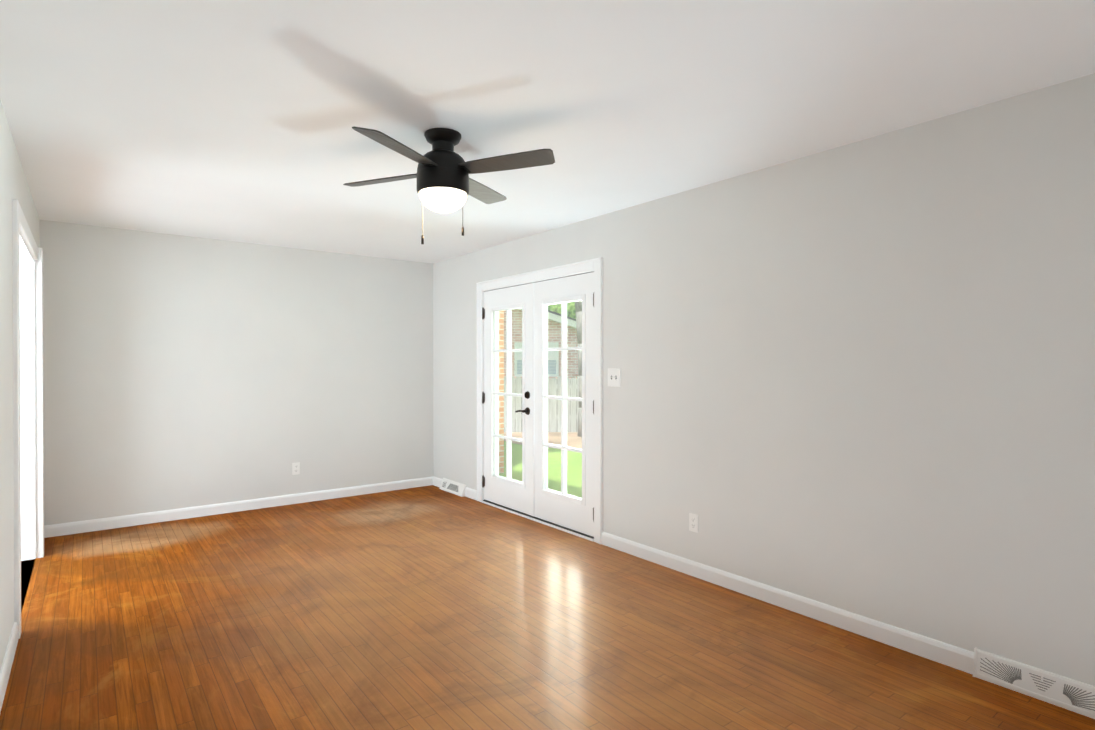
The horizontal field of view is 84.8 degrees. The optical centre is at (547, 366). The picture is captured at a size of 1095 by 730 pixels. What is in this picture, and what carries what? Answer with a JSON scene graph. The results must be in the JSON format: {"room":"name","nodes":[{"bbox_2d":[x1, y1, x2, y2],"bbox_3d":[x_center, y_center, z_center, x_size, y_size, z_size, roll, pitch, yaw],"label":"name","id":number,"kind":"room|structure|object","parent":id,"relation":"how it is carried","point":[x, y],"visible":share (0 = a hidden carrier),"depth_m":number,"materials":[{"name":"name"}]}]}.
{"room":"empty living room","nodes":[
{"label":"empty living room","id":0,"kind":"room"},
{"bbox_2d":[0,100,39,670],"bbox_3d":[-1.869,0.109,1.847,0.150,2.440,6.810,0,0,-38],"label":"wall","id":1,"kind":"structure","parent":0,"point":[13,183],"depth_m":2.69,"materials":[{"name":"grey paint"}]},
{"bbox_2d":[0,622,17,712],"bbox_3d":[-1.804,1.283,1.904,0.015,0.092,6.810,0,0,-38],"label":"baseboard","id":2,"kind":"structure","parent":1,"relation":"attached to","point":[6,667],"depth_m":2.57,"materials":[{"name":"white wood"}]},
{"bbox_2d":[12,199,43,638],"bbox_3d":[-3.118,0.256,3.506,0.192,2.141,1.620,0,0,-38],"label":"trim","id":3,"kind":"structure","parent":1,"relation":"attached to","point":[28,410],"depth_m":4.07,"materials":[{"name":"white wood"}]},
{"bbox_2d":[21,559,34,609],"bbox_3d":[-3.689,1.373,3.072,1.550,0.100,2.360,0,0,-38],"label":"floor","id":4,"kind":"structure","parent":0,"point":[25,592],"depth_m":3.73,"materials":[{"name":"black wood"}]},
{"bbox_2d":[40,220,433,525],"bbox_3d":[-2.618,0.089,5.662,3.615,2.440,0.150,0,0,-38],"label":"wall","id":5,"kind":"structure","parent":0,"point":[180,371],"depth_m":5.34,"materials":[{"name":"grey paint"}]},
{"bbox_2d":[44,476,432,537],"bbox_3d":[-2.568,1.263,5.603,3.315,0.092,0.015,0,0,-38],"label":"baseboard","id":6,"kind":"structure","parent":5,"relation":"attached to","point":[61,529],"depth_m":5.34,"materials":[{"name":"white wood"}]},
{"bbox_2d":[292,462,299,474],"bbox_3d":[-2.405,0.976,5.730,0.070,0.114,0.009,0,0,-38],"label":"electrical outlet","id":7,"kind":"object","parent":5,"relation":"attached to","point":[295,468],"visible":1,"depth_m":5.73,"materials":[{"name":"white plastic"}]},
{"bbox_2d":[0,485,1094,729],"bbox_3d":[-0.496,1.374,2.911,3.615,0.100,7.110,0,0,-38],"label":"floor","id":8,"kind":"structure","parent":0,"point":[430,607],"depth_m":2.89,"materials":[{"name":"brown wood"}]},
{"bbox_2d":[0,0,1094,263],"bbox_3d":[-0.496,-1.176,2.897,3.615,0.120,7.110,0,0,-38],"label":"ceiling","id":9,"kind":"structure","parent":0,"point":[232,120],"depth_m":2.45,"materials":[{"name":"white paint"}]},
{"bbox_2d":[343,126,554,243],"bbox_3d":[-0.503,-0.849,2.887,0.877,0.535,0.877,0,0,-21],"label":"ceiling fan","id":10,"kind":"object","parent":9,"relation":"hanging from","point":[446,183],"visible":1,"depth_m":2.79,"materials":[{"name":"black"}]},
{"bbox_2d":[433,73,1094,685],"bbox_3d":[0.877,0.098,3.960,0.150,2.440,6.810,0,0,-38],"label":"wall","id":11,"kind":"structure","parent":0,"point":[857,377],"depth_m":2.92,"materials":[{"name":"grey paint"}]},
{"bbox_2d":[439,478,465,496],"bbox_3d":[-0.985,1.249,6.218,0.055,0.114,0.478,0,0,-38],"label":"air vent","id":12,"kind":"object","parent":11,"relation":"in","point":[453,487],"visible":1,"depth_m":6.20,"materials":[{"name":"metal"}]},
{"bbox_2d":[482,283,530,514],"bbox_3d":[-0.377,0.281,5.469,0.111,2.003,0.805,0,0,-38],"label":"french door","id":13,"kind":"structure","parent":11,"relation":"in","point":[508,491],"depth_m":5.48,"materials":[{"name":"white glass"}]},
{"bbox_2d":[482,500,593,540],"bbox_3d":[-0.056,1.375,5.212,0.230,0.172,1.604,0,0,-38],"label":"door sill","id":14,"kind":"structure","parent":11,"relation":"attached to","point":[559,527],"depth_m":5.03,"materials":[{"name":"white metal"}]},
{"bbox_2d":[476,257,602,543],"bbox_3d":[-0.069,0.325,5.196,0.205,2.273,1.778,0,0,-38],"label":"door frame","id":15,"kind":"structure","parent":11,"relation":"attached to","point":[595,265],"depth_m":4.71,"materials":[{"name":"white wood"}]},
{"bbox_2d":[531,272,593,536],"bbox_3d":[0.130,0.285,4.850,0.073,2.003,0.823,0,0,-38],"label":"french door","id":16,"kind":"structure","parent":11,"relation":"in","point":[565,509],"depth_m":4.84,"materials":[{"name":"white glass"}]},
{"bbox_2d":[608,368,620,386],"bbox_3d":[0.476,0.079,4.340,0.022,0.132,0.132,0,0,-38],"label":"switch plate","id":17,"kind":"object","parent":11,"relation":"attached to","point":[614,377],"visible":1,"depth_m":4.34,"materials":[{"name":"white plastic"}]},
{"bbox_2d":[689,513,697,532],"bbox_3d":[0.920,0.984,3.778,0.009,0.114,0.070,0,0,-38],"label":"electrical outlet","id":18,"kind":"object","parent":11,"relation":"attached to","point":[693,522],"visible":1,"depth_m":3.77,"materials":[{"name":"white plastic"}]},
{"bbox_2d":[433,476,973,673],"bbox_3d":[0.811,1.272,3.916,0.015,0.092,6.810,0,0,-38],"label":"baseboard","id":19,"kind":"structure","parent":11,"relation":"attached to","point":[959,658],"depth_m":3.17,"materials":[{"name":"white wood"}]},
{"bbox_2d":[973,648,1094,718],"bbox_3d":[1.973,1.269,2.391,0.033,0.114,0.463,0,0,-38],"label":"air vent","id":20,"kind":"object","parent":11,"relation":"in","point":[1073,695],"visible":1,"depth_m":2.40,"materials":[{"name":"metal"}]},
{"label":"outside","id":21,"kind":"structure","parent":0,"visible":0},
{"bbox_2d":[499,441,581,497],"bbox_3d":[3.526,1.440,27.903,120.000,0.200,120.000,0,0,-38],"label":"lawn","id":22,"kind":"structure","parent":21,"point":[572,475],"depth_m":8.49,"materials":[{"name":"green plant"}]},
{"bbox_2d":[499,311,503,472],"bbox_3d":[-2.193,-0.295,9.236,1.820,3.470,4.200,0,0,-38],"label":"brick","id":23,"kind":"object","parent":22,"relation":"on","point":[501,384],"depth_m":8.14,"materials":[{"name":"brown brick"}]},
{"bbox_2d":[504,308,578,378],"bbox_3d":[1.448,-1.200,18.120,16.293,5.184,3.380,0,0,1],"label":"brick house","id":24,"kind":"structure","parent":22,"relation":"on","point":[555,336],"depth_m":16.83,"materials":[{"name":"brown brick"}]},
{"bbox_2d":[504,376,578,431],"bbox_3d":[2.704,0.803,12.743,23.070,1.235,0.114,0,0,1],"label":"fence","id":25,"kind":"object","parent":22,"relation":"on","point":[572,418],"depth_m":12.75,"materials":[{"name":"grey wood"}]},
{"bbox_2d":[504,432,581,448],"bbox_3d":[2.157,1.411,12.206,20.000,0.025,3.800,0,0,1],"label":"mulch","id":26,"kind":"object","parent":22,"relation":"on","point":[573,441],"depth_m":11.69,"materials":[{"name":"soil"}]},
{"bbox_2d":[548,302,575,318],"bbox_3d":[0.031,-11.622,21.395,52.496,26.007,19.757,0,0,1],"label":"tree","id":27,"kind":"object","parent":22,"relation":"on","point":[571,312],"depth_m":23.09,"materials":[{"name":"green plant"}]},
{"bbox_2d":[575,301,581,436],"bbox_3d":[0.247,-4.974,12.385,9.638,12.903,9.489,0,0,1],"label":"tree","id":28,"kind":"object","parent":22,"relation":"on","point":[578,305],"depth_m":12.01,"materials":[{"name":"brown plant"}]}
]}

